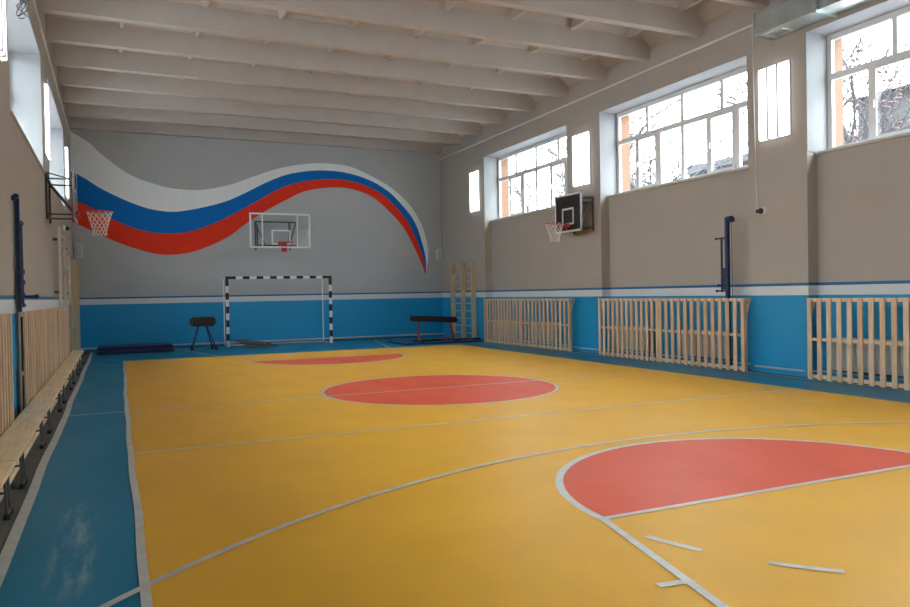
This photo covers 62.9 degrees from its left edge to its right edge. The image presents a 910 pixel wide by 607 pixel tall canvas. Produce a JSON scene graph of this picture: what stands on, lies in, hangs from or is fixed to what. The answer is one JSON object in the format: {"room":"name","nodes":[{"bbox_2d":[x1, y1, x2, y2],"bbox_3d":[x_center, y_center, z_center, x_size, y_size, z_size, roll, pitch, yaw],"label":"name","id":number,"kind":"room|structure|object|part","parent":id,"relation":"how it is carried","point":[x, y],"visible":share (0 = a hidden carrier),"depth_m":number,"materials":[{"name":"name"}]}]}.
{"room":"sports hall","nodes":[
{"label":"sports hall","id":0,"kind":"room"},
{"bbox_2d":[0,0,72,419],"bbox_3d":[-4.475,-2.035,6.138,0.860,7.400,31.920,-1,1,-25],"label":"wall","id":1,"kind":"structure","parent":0,"point":[21,174],"depth_m":10.36,"materials":[{"name":"paint"}]},
{"bbox_2d":[0,0,6,62],"bbox_3d":[-4.632,-3.152,7.550,0.078,1.240,0.630,-1,1,-25],"label":"wall light","id":2,"kind":"object","parent":1,"relation":"attached to","point":[3,42],"visible":1,"depth_m":7.63,"materials":[{"name":"white paint"}]},
{"bbox_2d":[16,363,24,402],"bbox_3d":[-5.624,1.050,9.572,0.225,0.566,1.352,-1,1,-25],"label":"radiator","id":3,"kind":"object","parent":1,"relation":"attached to","point":[16,363],"visible":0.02,"depth_m":9.59,"materials":[{"name":"metal"}]},
{"bbox_3d":[-5.613,1.030,9.499,0.015,0.500,1.210,-1,1,-25],"label":"panel","id":4,"kind":"part","parent":3,"relation":"part of","materials":[{"name":"metal"}]},
{"bbox_2d":[16,0,29,19],"bbox_3d":[-4.903,-3.546,8.299,0.227,0.624,1.042,-1,1,-25],"label":"wire tangle","id":5,"kind":"object","parent":1,"relation":"hanging from","point":[21,1],"visible":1,"depth_m":8.48,"materials":[{"name":"metal"}]},
{"bbox_2d":[6,0,44,171],"bbox_3d":[-6.232,-3.159,10.321,0.570,1.965,4.400,-1,1,-25],"label":"window","id":6,"kind":"structure","parent":1,"relation":"in","point":[24,68],"depth_m":12.28,"materials":[{"name":"white plastic"}]},
{"bbox_3d":[-6.197,-2.197,10.342,0.530,0.040,4.400,-1,1,-25],"label":"sill","id":7,"kind":"part","parent":6,"relation":"part of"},
{"bbox_2d":[43,82,51,160],"bbox_3d":[-7.164,-3.182,13.089,0.078,1.240,0.670,-1,1,-25],"label":"wall light","id":8,"kind":"object","parent":1,"relation":"attached to","point":[46,91],"visible":1,"depth_m":12.81,"materials":[{"name":"white paint"}]},
{"bbox_2d":[32,0,70,136],"bbox_3d":[-4.112,-4.582,6.279,0.030,0.035,31.900,-1,1,-25],"label":"trim","id":9,"kind":"structure","parent":1,"relation":"attached to","point":[33,1],"depth_m":13.98,"materials":[{"name":"white paint"}]},
{"bbox_2d":[47,78,65,210],"bbox_3d":[-8.654,-3.187,15.618,0.570,1.965,4.550,-1,1,-25],"label":"window","id":10,"kind":"structure","parent":1,"relation":"in","point":[56,164],"depth_m":17.71,"materials":[{"name":"glass"}]},
{"bbox_2d":[53,227,70,305],"bbox_3d":[-8.150,-0.711,15.450,0.135,1.490,3.176,-1,1,-25],"label":"wall bars","id":11,"kind":"object","parent":1,"relation":"attached to","point":[60,236],"visible":1,"depth_m":15.42,"materials":[{"name":"brown wood"}]},
{"bbox_2d":[63,225,69,230],"bbox_3d":[-8.905,-1.725,17.041,0.132,0.150,0.182,-1,1,-25],"label":"security camera","id":12,"kind":"object","parent":1,"relation":"attached to","point":[65,228],"visible":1,"depth_m":17.00,"materials":[{"name":"white plastic"}]},
{"bbox_2d":[64,146,69,199],"bbox_3d":[-9.569,-3.211,18.350,0.078,1.240,0.580,-1,1,-25],"label":"wall light","id":13,"kind":"object","parent":1,"relation":"attached to","point":[66,150],"visible":1,"depth_m":18.11,"materials":[{"name":"white paint"}]},
{"bbox_2d":[69,260,80,352],"bbox_3d":[-9.812,0.148,19.181,0.170,2.470,1.776,-1,1,-25],"label":"wall bars","id":14,"kind":"object","parent":1,"relation":"attached to","point":[74,308],"visible":0.82,"depth_m":18.39,"materials":[{"name":"brown wood"}]},
{"bbox_2d":[45,166,113,235],"bbox_3d":[-6.685,-1.785,13.288,1.058,1.138,1.120,-1,1,-25],"label":"basketball hoop","id":15,"kind":"object","parent":1,"relation":"attached to","point":[75,211],"visible":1,"depth_m":13.27,"materials":[{"name":"black paint"}]},
{"bbox_2d":[70,129,442,351],"bbox_3d":[-5.677,-2.251,23.333,13.655,7.400,0.403,-1,1,-25],"label":"wall","id":16,"kind":"structure","parent":0,"point":[178,226],"depth_m":22.83,"materials":[{"name":"paint"}]},
{"bbox_2d":[75,244,82,256],"bbox_3d":[-10.534,-1.487,20.821,0.200,0.360,0.131,-1,1,-25],"label":"wall speaker","id":17,"kind":"object","parent":16,"relation":"attached to","point":[78,247],"visible":1,"depth_m":20.77,"materials":[{"name":"white plastic"}]},
{"bbox_2d":[81,333,443,349],"bbox_3d":[-5.407,1.152,23.191,11.375,0.053,0.056,-1,1,-25],"label":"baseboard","id":18,"kind":"structure","parent":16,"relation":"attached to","point":[425,333],"depth_m":23.55,"materials":[{"name":"metal"}]},
{"bbox_2d":[249,212,310,251],"bbox_3d":[-5.290,-2.099,22.297,1.790,1.150,1.811,-1,1,-25],"label":"basketball hoop","id":19,"kind":"object","parent":16,"relation":"attached to","point":[283,245],"visible":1,"depth_m":21.95,"materials":[{"name":"metal"}]},
{"bbox_2d":[436,249,441,259],"bbox_3d":[-0.544,-1.673,25.387,0.200,0.360,0.131,-1,1,-25],"label":"wall speaker","id":20,"kind":"object","parent":16,"relation":"attached to","point":[438,251],"visible":1,"depth_m":25.33,"materials":[{"name":"white plastic"}]},
{"bbox_2d":[438,250,441,258],"bbox_3d":[-0.518,-1.666,25.330,0.160,0.287,0.006,-1,1,-25],"label":"grille","id":21,"kind":"object","parent":20,"relation":"attached to","point":[439,251],"depth_m":25.33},
{"bbox_2d":[38,0,768,153],"bbox_3d":[0.980,-5.335,8.603,13.655,0.830,32.500,-1,1,-25],"label":"ceiling","id":22,"kind":"structure","parent":0,"point":[422,76],"depth_m":15.65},
{"bbox_2d":[753,0,872,40],"bbox_3d":[8.832,-4.888,4.395,0.487,1.035,17.712,-1,1,-25],"label":"ventilation duct","id":23,"kind":"object","parent":22,"relation":"hanging from","point":[790,16],"visible":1,"depth_m":11.72,"materials":[{"name":"metal"}]},
{"bbox_2d":[764,27,792,36],"bbox_3d":[5.294,-4.441,12.175,0.290,0.014,0.340,-1,1,-25],"label":"vent grille","id":24,"kind":"object","parent":23,"relation":"attached to","point":[778,31],"depth_m":12.16,"materials":[{"name":"metal"}]},
{"bbox_2d":[0,336,909,606],"bbox_3d":[1.103,1.423,8.696,13.655,0.210,32.500,-1,1,-25],"label":"floor","id":25,"kind":"structure","parent":0,"point":[370,472],"depth_m":5.71,"materials":[{"name":"yellow rubber"}]},
{"bbox_2d":[0,313,13,436],"bbox_3d":[-3.384,0.778,5.102,0.065,1.344,5.100,-1,1,-25],"label":"screen","id":26,"kind":"object","parent":25,"relation":"on","point":[6,354],"visible":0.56,"depth_m":7.00,"materials":[{"name":"brown wood"}]},
{"bbox_2d":[0,461,15,520],"bbox_3d":[-2.786,1.311,4.224,0.272,0.300,2.610,-1,1,-25],"label":"bench","id":27,"kind":"object","parent":25,"relation":"on","point":[6,468],"visible":1,"depth_m":5.12,"materials":[{"name":"brown wood"}]},
{"bbox_3d":[-2.785,1.343,4.224,0.120,0.065,2.500,-1,1,-25],"label":"rail","id":28,"kind":"part","parent":27,"relation":"part of","materials":[{"name":"brown wood"}]},
{"bbox_3d":[-3.151,1.314,5.024,0.249,0.245,0.179,-1,1,-25],"label":"leg","id":29,"kind":"part","parent":27,"relation":"part of","materials":[{"name":"metal"}]},
{"bbox_3d":[-2.788,1.177,4.222,0.240,0.032,2.610,-1,1,-25],"label":"seat","id":30,"kind":"part","parent":27,"relation":"part of","materials":[{"name":"brown wood"}]},
{"bbox_2d":[0,412,45,488],"bbox_3d":[-3.879,1.298,6.615,0.272,0.300,2.610,-1,1,-25],"label":"bench","id":31,"kind":"object","parent":25,"relation":"on","point":[18,439],"visible":0.98,"depth_m":6.43,"materials":[{"name":"wood"}]},
{"bbox_3d":[-3.530,1.309,5.852,0.249,0.245,0.179,-1,1,-25],"label":"leg","id":32,"kind":"part","parent":31,"relation":"part of","materials":[{"name":"metal"}]},
{"bbox_3d":[-3.882,1.164,6.614,0.240,0.032,2.610,-1,1,-25],"label":"seat","id":33,"kind":"part","parent":31,"relation":"part of","materials":[{"name":"brown wood"}]},
{"bbox_3d":[-3.879,1.330,6.616,0.120,0.065,2.500,-1,1,-25],"label":"rail","id":34,"kind":"part","parent":31,"relation":"part of","materials":[{"name":"brown wood"}]},
{"bbox_3d":[-4.245,1.301,7.416,0.249,0.245,0.179,-1,1,-25],"label":"leg","id":35,"kind":"part","parent":31,"relation":"part of","materials":[{"name":"metal"}]},
{"bbox_2d":[11,193,38,412],"bbox_3d":[-4.957,0.095,8.637,0.243,2.690,0.385,-1,1,-25],"label":"net post","id":36,"kind":"object","parent":25,"relation":"on","point":[18,225],"visible":0.94,"depth_m":8.50,"materials":[{"name":"metal"}]},
{"bbox_3d":[-5.035,-0.459,8.640,0.038,1.000,0.040,-1,1,-25],"label":"tension rod","id":37,"kind":"part","parent":36,"relation":"part of","materials":[{"name":"blue paint"}]},
{"bbox_2d":[18,307,57,411],"bbox_3d":[-6.016,0.749,10.858,0.065,1.339,5.200,-1,1,-25],"label":"screen","id":38,"kind":"object","parent":25,"relation":"on","point":[40,332],"visible":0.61,"depth_m":9.75,"materials":[{"name":"brown wood"}]},
{"bbox_3d":[-4.967,0.704,8.507,0.020,1.215,0.050,-1,1,-25],"label":"post","id":39,"kind":"part","parent":38,"relation":"part of","materials":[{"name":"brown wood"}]},
{"bbox_2d":[21,385,62,433],"bbox_3d":[-4.973,1.285,9.007,0.272,0.300,2.610,-1,1,-25],"label":"bench","id":40,"kind":"object","parent":25,"relation":"on","point":[45,400],"visible":0.72,"depth_m":8.72,"materials":[{"name":"wood"}]},
{"bbox_3d":[-4.975,1.151,9.006,0.240,0.032,2.610,-1,1,-25],"label":"seat","id":41,"kind":"part","parent":40,"relation":"part of","materials":[{"name":"brown wood"}]},
{"bbox_3d":[-4.623,1.296,8.244,0.249,0.245,0.179,-1,1,-25],"label":"leg","id":42,"kind":"part","parent":40,"relation":"part of","materials":[{"name":"metal"}]},
{"bbox_3d":[-4.972,1.317,9.008,0.120,0.065,2.500,-1,1,-25],"label":"rail","id":43,"kind":"part","parent":40,"relation":"part of","materials":[{"name":"brown wood"}]},
{"bbox_3d":[-5.338,1.288,9.808,0.249,0.245,0.179,-1,1,-25],"label":"leg","id":44,"kind":"part","parent":40,"relation":"part of","materials":[{"name":"metal"}]},
{"bbox_2d":[44,369,72,403],"bbox_3d":[-6.066,1.272,11.399,0.272,0.300,2.610,-1,1,-25],"label":"bench","id":45,"kind":"object","parent":25,"relation":"on","point":[60,377],"visible":0.52,"depth_m":11.15,"materials":[{"name":"wood"}]},
{"bbox_3d":[-6.069,1.138,11.397,0.240,0.032,2.610,-1,1,-25],"label":"seat","id":46,"kind":"part","parent":45,"relation":"part of","materials":[{"name":"brown wood"}]},
{"bbox_3d":[-6.066,1.304,11.400,0.120,0.065,2.500,-1,1,-25],"label":"rail","id":47,"kind":"part","parent":45,"relation":"part of","materials":[{"name":"brown wood"}]},
{"bbox_3d":[-5.717,1.283,10.635,0.249,0.245,0.179,-1,1,-25],"label":"leg","id":48,"kind":"part","parent":45,"relation":"part of","materials":[{"name":"metal"}]},
{"bbox_2d":[57,307,69,365],"bbox_3d":[-7.937,0.734,15.060,0.065,1.324,3.300,-1,1,-25],"label":"screen","id":49,"kind":"object","parent":25,"relation":"on","point":[62,312],"visible":0.66,"depth_m":14.61,"materials":[{"name":"brown wood"}]},
{"bbox_2d":[57,358,79,383],"bbox_3d":[-7.160,1.259,13.791,0.272,0.300,2.610,-1,1,-25],"label":"bench","id":50,"kind":"object","parent":25,"relation":"on","point":[69,363],"visible":0.48,"depth_m":13.55,"materials":[{"name":"wood"}]},
{"bbox_3d":[-7.162,1.125,13.789,0.240,0.032,2.610,-1,1,-25],"label":"seat","id":51,"kind":"part","parent":50,"relation":"part of","materials":[{"name":"brown wood"}]},
{"bbox_2d":[66,350,84,370],"bbox_3d":[-8.253,1.246,16.183,0.272,0.300,2.610,-1,1,-25],"label":"bench","id":52,"kind":"object","parent":25,"relation":"on","point":[75,353],"visible":0.48,"depth_m":16.02,"materials":[{"name":"wood"}]},
{"bbox_3d":[-8.256,1.112,16.181,0.240,0.032,2.610,-1,1,-25],"label":"seat","id":53,"kind":"part","parent":52,"relation":"part of","materials":[{"name":"brown wood"}]},
{"bbox_2d":[97,348,173,354],"bbox_3d":[-8.826,1.294,20.556,1.920,0.096,1.170,-1,1,-25],"label":"mat","id":54,"kind":"object","parent":25,"relation":"on","point":[164,349],"visible":0.68,"depth_m":20.02,"materials":[{"name":"blue plastic"}]},
{"bbox_2d":[97,342,172,350],"bbox_3d":[-8.833,1.195,20.552,1.890,0.098,1.130,-1,1,-25],"label":"mat","id":55,"kind":"object","parent":54,"relation":"on","point":[146,345],"visible":1,"depth_m":20.17,"materials":[{"name":"blue plastic"}]},
{"bbox_2d":[190,316,217,350],"bbox_3d":[-7.111,0.841,21.002,0.716,0.935,0.610,-1,1,-25],"label":"vaulting buck","id":56,"kind":"object","parent":25,"relation":"on","point":[197,322],"visible":1,"depth_m":20.85,"materials":[{"name":"leather"}]},
{"bbox_3d":[-7.234,0.949,20.759,0.052,0.650,0.316,-1,1,23],"label":"leg","id":57,"kind":"part","parent":56,"relation":"part of","materials":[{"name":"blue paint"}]},
{"bbox_3d":[-7.008,0.939,21.226,0.051,0.650,0.317,-1,1,17],"label":"leg","id":58,"kind":"part","parent":56,"relation":"part of","materials":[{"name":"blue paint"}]},
{"bbox_3d":[-6.852,0.940,20.934,0.269,0.651,0.230,-1,1,-25],"label":"leg","id":59,"kind":"part","parent":56,"relation":"part of","materials":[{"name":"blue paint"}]},
{"bbox_2d":[248,344,278,347],"bbox_3d":[-5.659,1.250,21.877,0.952,0.032,0.952,-1,1,-25],"label":"hoop","id":60,"kind":"object","parent":25,"relation":"on","point":[276,345],"visible":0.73,"depth_m":21.55,"materials":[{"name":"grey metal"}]},
{"bbox_2d":[242,344,274,346],"bbox_3d":[-5.748,1.217,21.781,0.952,0.032,0.952,-1,1,-25],"label":"hoop","id":61,"kind":"object","parent":60,"relation":"on","point":[245,344],"visible":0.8,"depth_m":21.43,"materials":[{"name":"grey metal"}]},
{"bbox_2d":[239,342,271,344],"bbox_3d":[-5.855,1.164,21.820,0.931,0.079,0.932,-1,1,-25],"label":"hoop","id":62,"kind":"object","parent":61,"relation":"on","point":[239,342],"visible":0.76,"depth_m":21.44,"materials":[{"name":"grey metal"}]},
{"bbox_2d":[237,341,266,342],"bbox_3d":[-5.931,1.117,21.719,0.869,0.105,0.872,-1,1,-25],"label":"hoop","id":63,"kind":"object","parent":62,"relation":"on","point":[237,341],"visible":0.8,"depth_m":21.38,"materials":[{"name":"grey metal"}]},
{"bbox_2d":[233,339,254,341],"bbox_3d":[-6.148,1.081,21.686,0.628,0.094,0.632,-1,1,-25],"label":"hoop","id":64,"kind":"object","parent":63,"relation":"on","point":[233,339],"visible":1,"depth_m":21.57,"materials":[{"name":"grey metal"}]},
{"bbox_2d":[223,276,332,347],"bbox_3d":[-5.393,0.213,22.695,3.160,2.080,0.776,-1,1,-25],"label":"goal","id":65,"kind":"object","parent":25,"relation":"on","point":[226,278],"visible":1,"depth_m":22.39,"materials":[{"name":"white paint"}]},
{"bbox_3d":[-6.814,0.263,22.089,0.032,2.042,0.696,-1,1,-25],"label":"frame","id":66,"kind":"part","parent":65,"relation":"part of","materials":[{"name":"white paint"}]},
{"bbox_3d":[-6.646,0.390,21.740,0.080,1.800,0.080,-1,1,-25],"label":"post","id":67,"kind":"part","parent":65,"relation":"part of","materials":[{"name":"metal"}]},
{"bbox_3d":[-4.064,0.195,23.346,0.032,2.042,0.696,-1,1,-25],"label":"frame","id":68,"kind":"part","parent":65,"relation":"part of","materials":[{"name":"white paint"}]},
{"bbox_3d":[-3.845,0.321,23.020,0.080,1.800,0.080,-1,1,-25],"label":"post","id":69,"kind":"part","parent":65,"relation":"part of","materials":[{"name":"metal"}]},
{"bbox_2d":[387,337,483,344],"bbox_3d":[-0.591,1.139,22.489,2.550,0.051,1.600,-1,1,-25],"label":"mat","id":70,"kind":"object","parent":25,"relation":"on","point":[401,342],"visible":0.63,"depth_m":21.93,"materials":[{"name":"blue plastic"}]},
{"bbox_2d":[410,315,480,342],"bbox_3d":[-0.282,0.718,22.243,2.133,0.786,0.740,-1,1,-25],"label":"horse","id":71,"kind":"object","parent":70,"relation":"on","point":[417,318],"visible":1,"depth_m":22.04},
{"bbox_3d":[-1.072,0.805,21.910,0.100,0.608,0.100,-1,1,-25],"label":"leg","id":72,"kind":"part","parent":71,"relation":"part of","materials":[{"name":"red paint"}]},
{"bbox_3d":[-0.099,0.781,22.355,0.170,0.612,0.068,-1,1,4],"label":"leg","id":73,"kind":"part","parent":71,"relation":"part of","materials":[{"name":"red paint"}]},
{"bbox_2d":[484,298,574,351],"bbox_3d":[1.884,0.510,20.000,0.170,1.294,4.580,-1,1,-25],"label":"screen","id":74,"kind":"object","parent":25,"relation":"on","point":[570,303],"visible":1,"depth_m":19.68,"materials":[{"name":"brown wood"}]},
{"bbox_3d":[1.826,-0.104,19.970,0.023,0.055,4.580,-1,1,-25],"label":"rail","id":75,"kind":"part","parent":74,"relation":"part of","materials":[{"name":"brown wood"}]},
{"bbox_3d":[1.837,0.516,19.978,0.023,0.045,4.580,-1,1,-25],"label":"rail","id":76,"kind":"part","parent":74,"relation":"part of","materials":[{"name":"brown wood"}]},
{"bbox_3d":[1.848,1.098,19.986,0.023,0.060,4.580,-1,1,-25],"label":"rail","id":77,"kind":"part","parent":74,"relation":"part of","materials":[{"name":"brown wood"}]},
{"bbox_3d":[2.798,0.524,17.927,0.020,1.290,0.050,-1,1,-25],"label":"post","id":78,"kind":"part","parent":74,"relation":"part of","materials":[{"name":"brown wood"}]},
{"bbox_2d":[598,298,750,371],"bbox_3d":[4.212,0.539,14.907,0.170,1.293,4.300,-1,1,-25],"label":"radiator cover","id":79,"kind":"object","parent":25,"relation":"on","point":[601,301],"visible":1,"depth_m":14.51,"materials":[{"name":"brown wood"}]},
{"bbox_3d":[3.301,0.530,16.827,0.020,1.290,0.050,-1,1,-25],"label":"post","id":80,"kind":"part","parent":79,"relation":"part of","materials":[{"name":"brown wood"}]},
{"bbox_3d":[4.154,-0.076,14.877,0.023,0.055,4.300,-1,1,-25],"label":"rail","id":81,"kind":"part","parent":79,"relation":"part of","materials":[{"name":"brown wood"}]},
{"bbox_3d":[4.165,0.544,14.885,0.023,0.045,4.300,-1,1,-25],"label":"rail","id":82,"kind":"part","parent":79,"relation":"part of","materials":[{"name":"brown wood"}]},
{"bbox_3d":[4.176,1.126,14.893,0.023,0.060,4.300,-1,1,-25],"label":"rail","id":83,"kind":"part","parent":79,"relation":"part of","materials":[{"name":"brown wood"}]},
{"bbox_3d":[5.069,0.551,12.962,0.020,1.290,0.050,-1,1,-25],"label":"post","id":84,"kind":"part","parent":79,"relation":"part of","materials":[{"name":"brown wood"}]},
{"bbox_2d":[715,216,734,364],"bbox_3d":[4.872,-0.196,13.542,0.245,2.775,0.393,-2,1,-39],"label":"net post","id":85,"kind":"object","parent":25,"relation":"on","point":[725,272],"visible":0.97,"depth_m":13.49,"materials":[{"name":"metal"}]},
{"bbox_3d":[4.883,-0.710,13.612,0.038,1.000,0.040,-1,1,-25],"label":"tension rod","id":86,"kind":"part","parent":85,"relation":"part of","materials":[{"name":"blue paint"}]},
{"bbox_2d":[807,298,909,390],"bbox_3d":[6.590,0.566,9.705,0.170,1.294,4.580,-1,1,-25],"label":"radiator cover","id":87,"kind":"object","parent":25,"relation":"on","point":[894,343],"visible":1,"depth_m":10.92,"materials":[{"name":"brown wood"}]},
{"bbox_3d":[6.544,0.572,9.683,0.023,0.045,4.580,-1,1,-25],"label":"rail","id":88,"kind":"part","parent":87,"relation":"part of","materials":[{"name":"brown wood"}]},
{"bbox_3d":[6.554,1.154,9.691,0.023,0.060,4.580,-1,1,-25],"label":"rail","id":89,"kind":"part","parent":87,"relation":"part of","materials":[{"name":"brown wood"}]},
{"bbox_3d":[6.532,-0.048,9.675,0.023,0.055,4.580,-1,1,-25],"label":"rail","id":90,"kind":"part","parent":87,"relation":"part of","materials":[{"name":"brown wood"}]},
{"bbox_2d":[440,0,909,383],"bbox_3d":[6.541,-2.307,11.173,0.860,7.400,31.920,-1,1,-25],"label":"wall","id":91,"kind":"structure","parent":0,"point":[836,224],"depth_m":14.11,"materials":[{"name":"paint"}]},
{"bbox_2d":[450,261,476,337],"bbox_3d":[0.259,-0.091,23.828,0.140,2.450,1.616,-1,1,-25],"label":"wall bars","id":92,"kind":"object","parent":91,"relation":"attached to","point":[462,266],"visible":0.94,"depth_m":23.76,"materials":[{"name":"brown wood"}]},
{"bbox_2d":[469,170,479,212],"bbox_3d":[0.594,-3.461,22.995,0.078,1.240,0.580,-1,1,-25],"label":"wall light","id":93,"kind":"object","parent":91,"relation":"attached to","point":[474,176],"visible":1,"depth_m":22.88,"materials":[{"name":"white paint"}]},
{"bbox_2d":[494,319,515,337],"bbox_3d":[1.449,0.753,21.728,0.225,0.566,1.362,-1,1,-25],"label":"radiator","id":94,"kind":"object","parent":91,"relation":"attached to","point":[494,319],"visible":0.34,"depth_m":21.55,"materials":[{"name":"metal"}]},
{"bbox_2d":[483,124,567,221],"bbox_3d":[2.072,-3.452,20.520,0.548,1.965,4.550,-1,1,-25],"label":"window","id":95,"kind":"structure","parent":91,"relation":"in","point":[492,163],"depth_m":21.35,"materials":[{"name":"white plastic"}]},
{"bbox_3d":[1.781,-3.144,21.640,0.020,1.120,0.668,-1,1,-25],"label":"sash","id":96,"kind":"part","parent":95,"relation":"part of","materials":[{"name":"white plastic"}]},
{"bbox_3d":[2.152,-2.491,20.562,0.330,0.040,4.550,-1,1,-25],"label":"sill","id":97,"kind":"part","parent":95,"relation":"part of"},
{"bbox_3d":[2.727,-3.133,19.571,0.020,1.120,0.668,-1,1,-25],"label":"sash","id":98,"kind":"part","parent":95,"relation":"part of","materials":[{"name":"white plastic"}]},
{"bbox_2d":[531,321,558,341],"bbox_3d":[2.370,0.764,19.713,0.225,0.566,1.352,-1,1,-25],"label":"radiator","id":99,"kind":"object","parent":91,"relation":"attached to","point":[534,321],"visible":0.38,"depth_m":19.41,"materials":[{"name":"metal"}]},
{"bbox_2d":[545,191,593,241],"bbox_3d":[2.593,-2.013,17.528,1.058,1.138,1.120,-1,1,-25],"label":"basketball hoop","id":100,"kind":"object","parent":91,"relation":"attached to","point":[568,207],"visible":1,"depth_m":17.42,"materials":[{"name":"black paint"}]},
{"bbox_2d":[572,131,590,187],"bbox_3d":[2.999,-3.433,17.734,0.078,1.240,0.670,-1,1,-25],"label":"wall light","id":101,"kind":"object","parent":91,"relation":"attached to","point":[580,142],"visible":1,"depth_m":17.66,"materials":[{"name":"white paint"}]},
{"bbox_2d":[439,24,752,159],"bbox_3d":[6.094,-4.834,10.944,0.030,0.035,31.900,-1,1,-25],"label":"trim","id":102,"kind":"structure","parent":91,"relation":"attached to","point":[751,25],"depth_m":16.30,"materials":[{"name":"white paint"}]},
{"bbox_2d":[614,326,650,351],"bbox_3d":[3.902,0.782,16.362,0.225,0.566,1.362,-1,1,-25],"label":"radiator","id":103,"kind":"object","parent":91,"relation":"attached to","point":[614,326],"visible":0.2,"depth_m":16.14,"materials":[{"name":"metal"}]},
{"bbox_2d":[599,54,747,197],"bbox_3d":[4.494,-3.423,15.223,0.548,1.965,4.400,-1,1,-25],"label":"window","id":104,"kind":"structure","parent":91,"relation":"in","point":[611,142],"depth_m":15.54,"materials":[{"name":"white plastic"}]},
{"bbox_3d":[4.218,-3.115,16.308,0.020,1.120,0.643,-1,1,-25],"label":"sash","id":105,"kind":"part","parent":104,"relation":"part of","materials":[{"name":"white plastic"}]},
{"bbox_3d":[4.574,-2.462,15.265,0.330,0.040,4.400,-1,1,-25],"label":"sill","id":106,"kind":"part","parent":104,"relation":"part of","materials":[{"name":"paint"}]},
{"bbox_3d":[5.133,-3.105,14.307,0.020,1.120,0.643,-1,1,-25],"label":"sash","id":107,"kind":"part","parent":104,"relation":"part of","materials":[{"name":"glass"}]},
{"bbox_2d":[494,337,903,379],"bbox_3d":[6.828,1.151,9.918,0.249,0.111,27.627,-1,1,-25],"label":"pipe","id":108,"kind":"object","parent":91,"relation":"attached to","point":[865,375],"visible":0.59,"depth_m":12.97,"materials":[{"name":"metal"}]},
{"bbox_2d":[681,329,732,358],"bbox_3d":[4.823,0.793,14.347,0.225,0.566,1.352,-1,1,-25],"label":"radiator","id":109,"kind":"object","parent":91,"relation":"attached to","point":[682,334],"visible":0.34,"depth_m":14.11,"materials":[{"name":"metal"}]},
{"bbox_3d":[4.871,0.771,14.291,0.015,0.500,1.210,-1,1,-25],"label":"panel","id":110,"kind":"part","parent":109,"relation":"part of","materials":[{"name":"metal"}]},
{"bbox_2d":[752,26,758,208],"bbox_3d":[5.236,-3.213,12.916,0.020,3.228,0.156,-1,1,-25],"label":"cable conduit","id":111,"kind":"object","parent":91,"relation":"attached to","point":[752,26],"visible":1,"depth_m":12.95,"materials":[{"name":"white plastic"}]},
{"bbox_2d":[755,206,767,214],"bbox_3d":[5.269,-1.596,12.801,0.132,0.150,0.182,-1,1,-25],"label":"security camera","id":112,"kind":"object","parent":91,"relation":"attached to","point":[763,210],"visible":1,"depth_m":12.77,"materials":[{"name":"white plastic"}]},
{"bbox_2d":[758,59,790,141],"bbox_3d":[5.371,-3.405,12.546,0.078,1.240,0.640,-1,1,-25],"label":"wall light","id":113,"kind":"object","parent":91,"relation":"attached to","point":[774,81],"visible":1,"depth_m":12.49,"materials":[{"name":"white paint"}]},
{"bbox_2d":[806,0,909,154],"bbox_3d":[6.888,-3.395,9.984,0.548,1.965,4.680,-1,1,-25],"label":"window","id":114,"kind":"structure","parent":91,"relation":"in","point":[821,75],"depth_m":11.96,"materials":[{"name":"white plastic"}]},
{"bbox_3d":[6.969,-2.434,10.026,0.330,0.040,4.680,-1,1,-25],"label":"sill","id":115,"kind":"part","parent":114,"relation":"part of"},
{"bbox_3d":[6.584,-3.087,11.133,0.020,1.120,0.690,-1,1,-25],"label":"sash","id":116,"kind":"part","parent":114,"relation":"part of","materials":[{"name":"white plastic"}]},
{"bbox_2d":[832,337,903,375],"bbox_3d":[6.239,0.809,11.251,0.225,0.566,1.362,-1,1,-25],"label":"radiator","id":117,"kind":"object","parent":91,"relation":"attached to","point":[834,344],"visible":0.34,"depth_m":11.14,"materials":[{"name":"metal"}]},
{"bbox_2d":[832,337,902,340],"bbox_3d":[6.232,0.544,11.168,0.095,0.032,1.220,-1,1,-25],"label":"grille","id":118,"kind":"object","parent":117,"relation":"attached to","point":[865,339],"depth_m":11.20,"materials":[{"name":"wood"}]},
{"label":"outside","id":119,"kind":"structure","parent":0,"visible":0},
{"bbox_3d":[26.774,1.053,37.968,57.915,0.200,120.000,-1,1,-25],"label":"ground","id":120,"kind":"structure","parent":119,"visible":0},
{"bbox_2d":[509,132,654,212],"bbox_3d":[4.344,-4.977,37.921,11.014,12.719,10.266,-1,1,-10],"label":"bare tree","id":121,"kind":"object","parent":120,"relation":"on","point":[517,191],"visible":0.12,"depth_m":36.51,"materials":[{"name":"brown plant"}]},
{"bbox_2d":[533,82,747,197],"bbox_3d":[9.418,-4.372,32.416,12.330,11.446,8.244,-1,1,-1],"label":"bare tree","id":122,"kind":"object","parent":120,"relation":"on","point":[668,106],"visible":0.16,"depth_m":31.61,"materials":[{"name":"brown plant"}]},
{"bbox_2d":[532,88,868,189],"bbox_3d":[8.095,-4.774,26.062,11.576,12.523,10.902,0,1,40],"label":"bare tree","id":123,"kind":"object","parent":120,"relation":"on","point":[632,185],"visible":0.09,"depth_m":27.66,"materials":[{"name":"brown plant"}]},
{"bbox_2d":[687,136,868,176],"bbox_3d":[18.010,-3.102,37.568,8.600,8.440,9.200,-1,1,-25],"label":"roofed building","id":124,"kind":"structure","parent":120,"relation":"on","point":[727,164],"depth_m":37.45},
{"bbox_2d":[698,19,909,143],"bbox_3d":[12.027,-4.910,21.912,10.162,12.720,6.732,-1,1,-13],"label":"bare tree","id":125,"kind":"object","parent":120,"relation":"on","point":[882,117],"visible":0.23,"depth_m":20.40,"materials":[{"name":"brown plant"}]},
{"bbox_2d":[851,84,909,136],"bbox_3d":[32.461,-6.190,37.065,13.200,14.100,18.900,-1,1,-25],"label":"brick building","id":126,"kind":"structure","parent":120,"relation":"on","point":[907,95],"depth_m":40.59,"materials":[{"name":"brick"}]}
]}

